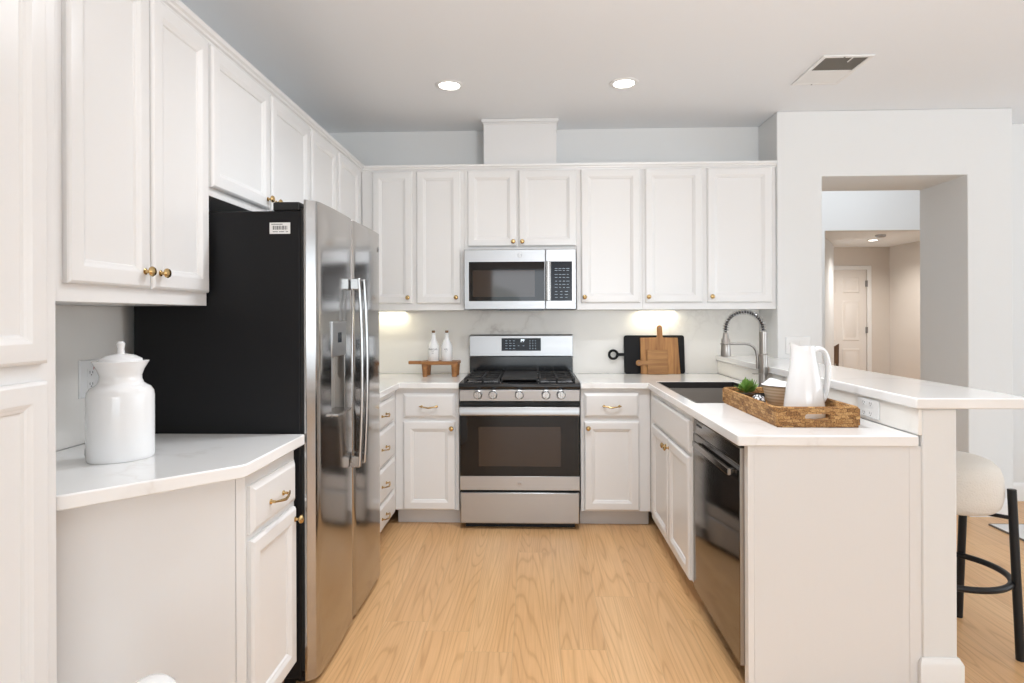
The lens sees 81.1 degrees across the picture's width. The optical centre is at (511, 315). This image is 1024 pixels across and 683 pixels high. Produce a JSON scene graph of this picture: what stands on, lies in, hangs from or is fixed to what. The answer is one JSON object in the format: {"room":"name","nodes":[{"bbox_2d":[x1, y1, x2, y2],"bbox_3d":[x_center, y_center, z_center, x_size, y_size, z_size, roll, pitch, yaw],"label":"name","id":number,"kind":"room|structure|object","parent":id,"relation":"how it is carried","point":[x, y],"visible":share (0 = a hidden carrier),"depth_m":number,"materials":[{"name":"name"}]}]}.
{"room":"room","nodes":[
{"label":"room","id":0,"kind":"room"},
{"bbox_2d":[56,0,327,451],"bbox_3d":[-1.641,-0.007,-0.982,0.160,2.725,11.250,0,0,2],"label":"wall","id":1,"kind":"structure","parent":0,"point":[179,0],"depth_m":2.88,"materials":[{"name":"white paint"}]},
{"bbox_2d":[78,358,99,398],"bbox_3d":[-1.437,0.212,2.041,0.008,0.128,0.100,0,0,2],"label":"wall outlet","id":2,"kind":"object","parent":1,"relation":"attached to","point":[88,377],"visible":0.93,"depth_m":2.02,"materials":[{"name":"white plastic"}]},
{"bbox_2d":[87,368,94,376],"bbox_3d":[-1.434,0.193,2.041,0.001,0.028,0.033,0,0,2],"label":"receptacle","id":3,"kind":"object","parent":2,"relation":"attached to","point":[90,371],"depth_m":2.04,"materials":[{"name":"grey plastic"}]},
{"bbox_2d":[87,379,94,388],"bbox_3d":[-1.434,0.232,2.041,0.001,0.028,0.033,0,0,2],"label":"receptacle","id":4,"kind":"object","parent":2,"relation":"attached to","point":[90,382],"depth_m":2.04,"materials":[{"name":"grey plastic"}]},
{"bbox_2d":[54,0,208,305],"bbox_3d":[-1.263,-0.519,1.805,0.376,0.965,0.758,0,0,2],"label":"upper cabinet","id":5,"kind":"object","parent":1,"relation":"attached to","point":[132,141],"visible":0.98,"depth_m":1.76,"materials":[{"name":"white paint"}]},
{"bbox_2d":[208,44,309,211],"bbox_3d":[-1.240,-0.721,2.680,0.388,0.560,0.990,0,0,2],"label":"upper cabinet","id":6,"kind":"object","parent":1,"relation":"attached to","point":[259,150],"visible":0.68,"depth_m":2.50,"materials":[{"name":"white paint"}]},
{"bbox_2d":[310,129,361,223],"bbox_3d":[-1.198,-0.519,3.672,0.376,0.965,0.993,0,0,2],"label":"upper cabinet","id":7,"kind":"object","parent":1,"relation":"attached to","point":[335,182],"visible":0.09,"depth_m":3.54,"materials":[{"name":"white paint"}]},
{"bbox_2d":[158,0,776,171],"bbox_3d":[0.310,-1.024,2.757,2.868,0.040,2.780,0,0,2],"label":"trim","id":8,"kind":"structure","parent":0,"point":[179,9],"depth_m":4.05,"materials":[{"name":"white paint"}]},
{"bbox_2d":[328,127,758,484],"bbox_3d":[0.220,-0.014,4.512,3.179,2.725,0.160,0,0,2],"label":"wall","id":9,"kind":"structure","parent":0,"point":[713,143],"depth_m":4.42,"materials":[{"name":"white paint"}]},
{"bbox_2d":[55,305,758,450],"bbox_3d":[0.163,0.191,2.907,3.174,0.463,3.049,0,0,2],"label":"backsplash","id":10,"kind":"structure","parent":9,"relation":"attached to","point":[81,332],"depth_m":4.39,"materials":[{"name":"stone"}]},
{"bbox_2d":[362,171,468,310],"bbox_3d":[-0.682,-0.521,4.275,0.713,0.965,0.346,0,0,2],"label":"upper cabinet","id":11,"kind":"object","parent":9,"relation":"attached to","point":[417,217],"visible":0.94,"depth_m":4.14,"materials":[{"name":"white paint"}]},
{"bbox_2d":[481,118,558,163],"bbox_3d":[0.060,-1.209,4.302,0.538,0.334,0.268,0,0,2],"label":"cover","id":12,"kind":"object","parent":9,"relation":"attached to","point":[520,140],"depth_m":4.18,"materials":[{"name":"white paint"}]},
{"bbox_2d":[464,170,575,249],"bbox_3d":[0.060,-0.730,4.249,0.771,0.552,0.346,0,0,2],"label":"upper cabinet","id":13,"kind":"object","parent":9,"relation":"attached to","point":[504,209],"visible":0.96,"depth_m":4.12,"materials":[{"name":"white paint"}]},
{"bbox_2d":[464,249,575,310],"bbox_3d":[0.059,-0.243,4.223,0.758,0.415,0.425,0,0,2],"label":"microwave","id":14,"kind":"object","parent":13,"relation":"attached to","point":[499,279],"visible":1,"depth_m":4.05,"materials":[{"name":"silver metal"}]},
{"bbox_2d":[574,169,641,309],"bbox_3d":[0.671,-0.525,4.228,0.449,0.965,0.346,0,0,2],"label":"upper cabinet","id":15,"kind":"object","parent":9,"relation":"attached to","point":[608,201],"visible":0.97,"depth_m":4.10,"materials":[{"name":"white paint"}]},
{"bbox_2d":[642,167,775,309],"bbox_3d":[1.346,-0.528,4.204,0.899,0.965,0.346,0,0,2],"label":"upper cabinet","id":16,"kind":"object","parent":9,"relation":"attached to","point":[709,234],"visible":0.98,"depth_m":4.07,"materials":[{"name":"white paint"}]},
{"bbox_2d":[637,310,676,310],"bbox_3d":[1.050,-0.038,4.343,0.280,0.010,0.040,0,0,2],"label":"light","id":17,"kind":"object","parent":16,"relation":"attached to","point":[637,310],"visible":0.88,"depth_m":4.32,"materials":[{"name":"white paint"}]},
{"bbox_2d":[180,0,1023,132],"bbox_3d":[2.369,-1.414,-1.187,8.200,0.060,11.120,0,0,2],"label":"ceiling","id":18,"kind":"structure","parent":0,"point":[353,66],"depth_m":3.17,"materials":[{"name":"white paint"}]},
{"bbox_2d":[435,79,463,90],"bbox_3d":[-0.373,-1.370,3.564,0.172,0.008,0.172,0,0,2],"label":"recessed light","id":19,"kind":"object","parent":18,"relation":"in","point":[447,85],"visible":1,"depth_m":3.56,"materials":[{"name":"white paint"}]},
{"bbox_2d":[439,82,458,88],"bbox_3d":[-0.373,-1.372,3.564,0.118,0.002,0.118,0,0,2],"label":"diffuser","id":20,"kind":"object","parent":19,"relation":"attached to","point":[442,85],"depth_m":3.56,"materials":[{"name":"white"}]},
{"bbox_2d":[609,77,638,88],"bbox_3d":[0.662,-1.374,3.543,0.172,0.008,0.172,0,0,2],"label":"recessed light","id":21,"kind":"object","parent":18,"relation":"in","point":[625,82],"visible":1,"depth_m":3.54,"materials":[{"name":"white glass"}]},
{"bbox_2d":[614,80,633,86],"bbox_3d":[0.662,-1.376,3.543,0.118,0.002,0.118,0,0,2],"label":"diffuser","id":22,"kind":"object","parent":21,"relation":"attached to","point":[617,83],"depth_m":3.54,"materials":[{"name":"white"}]},
{"bbox_2d":[791,54,874,84],"bbox_3d":[1.792,-1.377,3.366,0.270,0.010,0.400,0,0,2],"label":"ceiling vent","id":23,"kind":"object","parent":18,"relation":"in","point":[831,69],"visible":1,"depth_m":3.35,"materials":[{"name":"white metal"}]},
{"bbox_2d":[282,501,1023,682],"bbox_3d":[3.289,1.368,1.974,9.800,0.060,17.700,0,0,2],"label":"floor","id":24,"kind":"structure","parent":0,"point":[448,602],"depth_m":2.71,"materials":[{"name":"brown wood"}]},
{"bbox_2d":[0,0,56,682],"bbox_3d":[-1.282,0.054,0.977,0.418,2.600,0.890,0,0,2],"label":"pantry cabinet","id":25,"kind":"object","parent":24,"relation":"on","point":[28,629],"visible":1,"depth_m":1.32,"materials":[{"name":"white paint"}]},
{"bbox_2d":[136,673,175,682],"bbox_3d":[-0.761,1.060,1.264,0.230,0.585,0.230,0,0,2],"label":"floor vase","id":26,"kind":"object","parent":24,"relation":"on","point":[159,677],"visible":1,"depth_m":1.27,"materials":[{"name":"white ceramic"}]},
{"bbox_2d":[56,450,303,682],"bbox_3d":[-1.099,0.910,1.795,0.710,0.886,0.755,0,0,2],"label":"base cabinet","id":27,"kind":"object","parent":24,"relation":"on","point":[197,584],"visible":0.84,"depth_m":1.68,"materials":[{"name":"white paint"}]},
{"bbox_2d":[56,434,304,510],"bbox_3d":[-1.104,0.447,1.799,0.685,0.038,0.758,0,0,2],"label":"countertop","id":28,"kind":"structure","parent":27,"relation":"on","point":[179,461],"depth_m":1.71,"materials":[{"name":"white stone"}]},
{"bbox_2d":[84,341,154,464],"bbox_3d":[-1.172,0.252,1.794,0.178,0.352,0.128,0,0,-36],"label":"canister","id":29,"kind":"object","parent":28,"relation":"on","point":[120,408],"visible":1,"depth_m":1.75,"materials":[{"name":"white ceramic"}]},
{"bbox_2d":[134,200,379,682],"bbox_3d":[-1.006,0.466,2.666,0.734,1.775,0.965,0,0,2],"label":"refrigerator","id":30,"kind":"object","parent":24,"relation":"on","point":[285,338],"visible":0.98,"depth_m":2.19,"materials":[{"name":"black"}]},
{"bbox_2d":[380,391,395,531],"bbox_3d":[-1.044,0.910,3.511,0.675,0.886,0.707,0,0,2],"label":"base cabinet","id":31,"kind":"object","parent":24,"relation":"on","point":[387,403],"visible":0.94,"depth_m":3.56,"materials":[{"name":"white paint"}]},
{"bbox_2d":[379,373,468,398],"bbox_3d":[-0.858,0.447,3.800,1.038,0.038,1.307,0,0,2],"label":"countertop","id":32,"kind":"structure","parent":31,"relation":"on","point":[389,382],"depth_m":3.89,"materials":[{"name":"white stone"}]},
{"bbox_2d":[408,360,460,376],"bbox_3d":[-0.553,0.373,4.258,0.362,0.105,0.171,0,0,2],"label":"board","id":33,"kind":"object","parent":32,"relation":"on","point":[455,364],"visible":1,"depth_m":4.18,"materials":[{"name":"brown wood"}]},
{"bbox_2d":[428,330,438,360],"bbox_3d":[-0.558,0.212,4.258,0.079,0.216,0.080,0,0,2],"label":"bottle","id":34,"kind":"object","parent":33,"relation":"on","point":[433,347],"visible":1,"depth_m":4.23,"materials":[{"name":"white ceramic"}]},
{"bbox_2d":[441,330,451,360],"bbox_3d":[-0.463,0.211,4.255,0.079,0.216,0.080,0,0,2],"label":"bottle","id":35,"kind":"object","parent":33,"relation":"on","point":[446,348],"visible":1,"depth_m":4.23,"materials":[{"name":"white ceramic"}]},
{"bbox_2d":[395,389,459,521],"bbox_3d":[-0.535,0.908,4.115,0.412,0.886,0.645,0,0,2],"label":"base cabinet","id":36,"kind":"object","parent":24,"relation":"on","point":[427,421],"visible":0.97,"depth_m":3.84,"materials":[{"name":"white paint"}]},
{"bbox_2d":[459,334,579,526],"bbox_3d":[0.057,0.743,4.065,0.766,1.213,0.705,0,0,2],"label":"gas range","id":37,"kind":"object","parent":24,"relation":"on","point":[519,398],"visible":1,"depth_m":3.77,"materials":[{"name":"silver metal"}]},
{"bbox_2d":[459,374,579,389],"bbox_3d":[0.057,0.443,4.071,0.766,0.043,0.603,0,0,2],"label":"cooktop","id":38,"kind":"object","parent":37,"relation":"in","point":[471,381],"depth_m":3.79,"materials":[{"name":"black metal"}]},
{"bbox_2d":[579,388,650,523],"bbox_3d":[0.667,0.904,4.073,0.441,0.886,0.645,0,0,2],"label":"base cabinet","id":39,"kind":"object","parent":24,"relation":"on","point":[614,424],"visible":0.97,"depth_m":3.80,"materials":[{"name":"white paint"}]},
{"bbox_2d":[650,390,694,581],"bbox_3d":[1.134,0.902,3.286,0.646,0.886,1.003,0,0,2],"label":"base cabinet","id":40,"kind":"object","parent":24,"relation":"on","point":[672,432],"visible":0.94,"depth_m":3.13,"materials":[{"name":"white paint"}]},
{"bbox_2d":[574,373,917,446],"bbox_3d":[0.938,0.440,3.250,1.047,0.038,2.282,0,0,2],"label":"countertop","id":41,"kind":"structure","parent":40,"relation":"on","point":[741,428],"depth_m":2.30,"materials":[{"name":"white stone"}]},
{"bbox_2d":[608,335,684,373],"bbox_3d":[0.976,0.281,4.360,0.553,0.278,0.044,0,0,2],"label":"cutting board","id":42,"kind":"object","parent":41,"relation":"on","point":[631,354],"visible":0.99,"depth_m":4.36,"materials":[{"name":"black wood"}]},
{"bbox_2d":[636,350,667,373],"bbox_3d":[1.004,0.332,4.303,0.226,0.176,0.033,0,0,2],"label":"cutting board","id":43,"kind":"object","parent":41,"relation":"on","point":[657,360],"visible":1,"depth_m":4.30,"materials":[{"name":"brown wood"}]},
{"bbox_2d":[640,325,679,373],"bbox_3d":[1.071,0.243,4.335,0.282,0.353,0.054,0,0,2],"label":"cutting board","id":44,"kind":"object","parent":41,"relation":"on","point":[660,342],"visible":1,"depth_m":4.33,"materials":[{"name":"brown wood"}]},
{"bbox_2d":[657,382,764,402],"bbox_3d":[1.153,0.544,3.356,0.486,0.244,0.931,0,0,2],"label":"sink","id":45,"kind":"object","parent":41,"relation":"in","point":[697,392],"visible":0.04,"depth_m":3.81,"materials":[{"name":"black metal"}]},
{"bbox_2d":[670,388,723,402],"bbox_3d":[1.153,0.563,3.356,0.486,0.205,0.931,0,0,2],"label":"basin","id":46,"kind":"object","parent":45,"relation":"in","point":[699,395],"depth_m":3.81,"materials":[{"name":"silver metal"}]},
{"bbox_2d":[720,309,770,386],"bbox_3d":[1.323,0.190,3.393,0.282,0.459,0.061,0,0,2],"label":"faucet","id":47,"kind":"object","parent":41,"relation":"on","point":[762,357],"visible":0.96,"depth_m":3.38,"materials":[{"name":"silver metal"}]},
{"bbox_2d":[723,387,859,426],"bbox_3d":[1.163,0.381,2.573,0.323,0.078,0.641,0,0,2],"label":"wicker tray","id":48,"kind":"object","parent":41,"relation":"on","point":[838,414],"visible":0.71,"depth_m":2.26,"materials":[{"name":"brown wicker"}]},
{"bbox_2d":[735,377,758,396],"bbox_3d":[1.104,0.349,2.807,0.133,0.125,0.094,0,0,-30],"label":"succulent","id":49,"kind":"object","parent":48,"relation":"in","point":[746,386],"visible":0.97,"depth_m":2.79,"materials":[{"name":"green plant"}]},
{"bbox_2d":[741,392,754,396],"bbox_3d":[1.098,0.387,2.805,0.074,0.048,0.074,0,0,2],"label":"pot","id":50,"kind":"object","parent":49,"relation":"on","point":[750,394],"depth_m":2.78,"materials":[{"name":"brown ceramic"}]},
{"bbox_2d":[752,394,765,402],"bbox_3d":[1.096,0.380,2.665,0.062,0.062,0.062,0,0,2],"label":"decorative ball","id":51,"kind":"object","parent":48,"relation":"in","point":[757,396],"visible":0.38,"depth_m":2.65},
{"bbox_2d":[762,385,785,405],"bbox_3d":[1.223,0.361,2.684,0.188,0.099,0.188,0,0,2],"label":"bowl","id":52,"kind":"object","parent":48,"relation":"in","point":[774,395],"visible":0.27,"depth_m":2.64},
{"bbox_2d":[761,378,785,386],"bbox_3d":[1.223,0.300,2.684,0.197,0.027,0.197,0,0,2],"label":"folded cloth","id":53,"kind":"object","parent":52,"relation":"on","point":[771,381],"visible":0.56,"depth_m":2.69,"materials":[{"name":"white fabric"}]},
{"bbox_2d":[783,343,830,418],"bbox_3d":[1.206,0.261,2.471,0.162,0.300,0.162,0,0,-43],"label":"pitcher","id":54,"kind":"object","parent":48,"relation":"in","point":[804,388],"visible":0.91,"depth_m":2.43,"materials":[{"name":"white ceramic"}]},
{"bbox_2d":[692,419,744,665],"bbox_3d":[1.109,0.906,2.466,0.609,0.880,0.628,0,0,2],"label":"dishwasher","id":55,"kind":"object","parent":24,"relation":"on","point":[718,462],"visible":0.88,"depth_m":2.38,"materials":[{"name":"silver metal"}]},
{"bbox_2d":[744,446,921,682],"bbox_3d":[1.138,0.902,2.130,0.600,0.886,0.036,0,0,2],"label":"end panel","id":56,"kind":"object","parent":24,"relation":"on","point":[833,533],"visible":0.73,"depth_m":2.11,"materials":[{"name":"white paint"}]},
{"bbox_2d":[834,344,838,365],"bbox_3d":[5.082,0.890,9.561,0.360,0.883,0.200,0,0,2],"label":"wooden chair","id":57,"kind":"object","parent":24,"relation":"on","point":[836,348],"visible":0.07,"depth_m":9.63,"materials":[{"name":"brown wood"}]},
{"bbox_2d":[956,451,1023,661],"bbox_3d":[1.827,0.959,2.510,0.435,0.770,0.435,0,0,2],"label":"bar stool","id":58,"kind":"object","parent":24,"relation":"on","point":[980,484],"visible":0.47,"depth_m":2.35,"materials":[{"name":"white fabric"}]},
{"bbox_2d":[988,524,1023,540],"bbox_3d":[4.308,1.329,2.587,2.606,0.010,2.396,0,0,2],"label":"area rug","id":59,"kind":"object","parent":24,"relation":"on","point":[1004,528],"visible":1,"depth_m":3.74,"materials":[{"name":"grey fabric"}]},
{"bbox_2d":[825,237,833,364],"bbox_3d":[4.507,0.114,8.675,0.119,2.440,1.777,0,0,33],"label":"wall","id":60,"kind":"structure","parent":0,"point":[829,247],"depth_m":8.86,"materials":[{"name":"white paint"}]},
{"bbox_2d":[721,374,956,657],"bbox_3d":[1.537,0.835,3.240,0.120,1.018,2.289,0,0,2],"label":"wall","id":61,"kind":"structure","parent":0,"point":[937,441],"depth_m":2.10,"materials":[{"name":"white paint"}]},
{"bbox_2d":[718,361,921,434],"bbox_3d":[1.469,0.372,3.234,0.013,0.092,2.276,0,0,2],"label":"trim","id":62,"kind":"structure","parent":61,"relation":"attached to","point":[908,419],"depth_m":2.32,"materials":[{"name":"stone"}]},
{"bbox_2d":[858,396,879,419],"bbox_3d":[1.429,0.368,2.404,0.008,0.075,0.150,0,0,2],"label":"wall outlet","id":63,"kind":"object","parent":61,"relation":"attached to","point":[868,407],"visible":1,"depth_m":2.39,"materials":[{"name":"white plastic"}]},
{"bbox_2d":[868,400,872,407],"bbox_3d":[1.425,0.349,2.381,0.001,0.028,0.033,0,0,2],"label":"receptacle","id":64,"kind":"object","parent":63,"relation":"attached to","point":[870,402],"depth_m":2.38,"materials":[{"name":"grey plastic"}]},
{"bbox_2d":[868,409,872,417],"bbox_3d":[1.425,0.388,2.381,0.001,0.028,0.033,0,0,2],"label":"receptacle","id":65,"kind":"object","parent":63,"relation":"attached to","point":[870,411],"depth_m":2.38,"materials":[{"name":"grey plastic"}]},
{"bbox_2d":[716,355,1023,408],"bbox_3d":[1.648,0.305,3.221,0.400,0.038,2.289,0,0,2],"label":"countertop","id":66,"kind":"structure","parent":61,"relation":"on","point":[909,392],"depth_m":2.39,"materials":[{"name":"white stone"}]},
{"bbox_2d":[918,657,964,682],"bbox_3d":[1.532,1.270,3.063,0.148,0.148,1.964,0,0,2],"label":"baseboard","id":67,"kind":"structure","parent":61,"relation":"attached to","point":[930,670],"depth_m":2.08,"materials":[{"name":"white paint"}]},
{"bbox_2d":[834,247,889,374],"bbox_3d":[5.230,0.081,9.742,1.950,2.500,0.138,0,0,2],"label":"wall","id":68,"kind":"structure","parent":0,"point":[877,258],"depth_m":9.65,"materials":[{"name":"beige paint"}]},
{"bbox_2d":[834,266,871,371],"bbox_3d":[5.293,0.261,9.692,0.998,2.140,0.083,0,0,2],"label":"door","id":69,"kind":"structure","parent":68,"relation":"in","point":[850,282],"depth_m":9.69,"materials":[{"name":"white paint"}]},
{"bbox_2d":[822,190,919,363],"bbox_3d":[4.485,-0.766,7.821,7.600,4.200,0.130,0,0,2],"label":"wall","id":70,"kind":"structure","parent":0,"point":[888,210],"depth_m":7.75,"materials":[{"name":"white paint"}]},
{"bbox_2d":[825,231,919,246],"bbox_3d":[5.045,-1.138,8.842,2.250,0.060,1.950,0,0,2],"label":"ceiling","id":71,"kind":"structure","parent":0,"point":[838,239],"depth_m":8.59,"materials":[{"name":"white paint"}]},
{"bbox_2d":[875,234,885,237],"bbox_3d":[5.039,-1.090,8.187,0.130,0.036,0.130,0,0,2],"label":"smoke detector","id":72,"kind":"object","parent":71,"relation":"attached to","point":[878,235],"visible":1,"depth_m":8.14,"materials":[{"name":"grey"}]},
{"bbox_2d":[758,108,1012,497],"bbox_3d":[2.576,-0.022,4.270,1.548,2.725,0.500,0,0,2],"label":"wall","id":73,"kind":"structure","parent":0,"point":[959,161],"depth_m":4.03,"materials":[{"name":"white paint"}]},
{"bbox_2d":[786,337,810,353],"bbox_3d":[1.931,0.200,4.036,0.165,0.118,0.011,0,0,2],"label":"electrical outlet","id":74,"kind":"object","parent":73,"relation":"attached to","point":[795,340],"visible":0.44,"depth_m":4.04,"materials":[{"name":"white plastic"}]},
{"bbox_2d":[970,498,1007,516],"bbox_3d":[3.213,1.278,4.166,0.306,0.120,0.364,0,0,2],"label":"baseboard","id":75,"kind":"structure","parent":73,"relation":"attached to","point":[1004,510],"depth_m":3.98,"materials":[{"name":"white paint"}]},
{"bbox_2d":[889,241,919,379],"bbox_3d":[6.111,0.078,8.736,0.120,2.500,1.812,0,0,2],"label":"wall","id":76,"kind":"structure","parent":0,"point":[904,259],"depth_m":9.23,"materials":[{"name":"beige paint"}]},
{"bbox_2d":[1012,124,1023,482],"bbox_3d":[5.011,-0.030,4.360,3.313,2.725,0.150,0,0,2],"label":"wall","id":77,"kind":"structure","parent":0,"point":[1017,129],"depth_m":4.33,"materials":[{"name":"white paint"}]},
{"bbox_2d":[1013,483,1023,500],"bbox_3d":[4.970,1.267,4.280,3.199,0.130,0.014,0,0,2],"label":"baseboard","id":78,"kind":"structure","parent":77,"relation":"attached to","point":[1019,487],"depth_m":4.32,"materials":[{"name":"white paint"}]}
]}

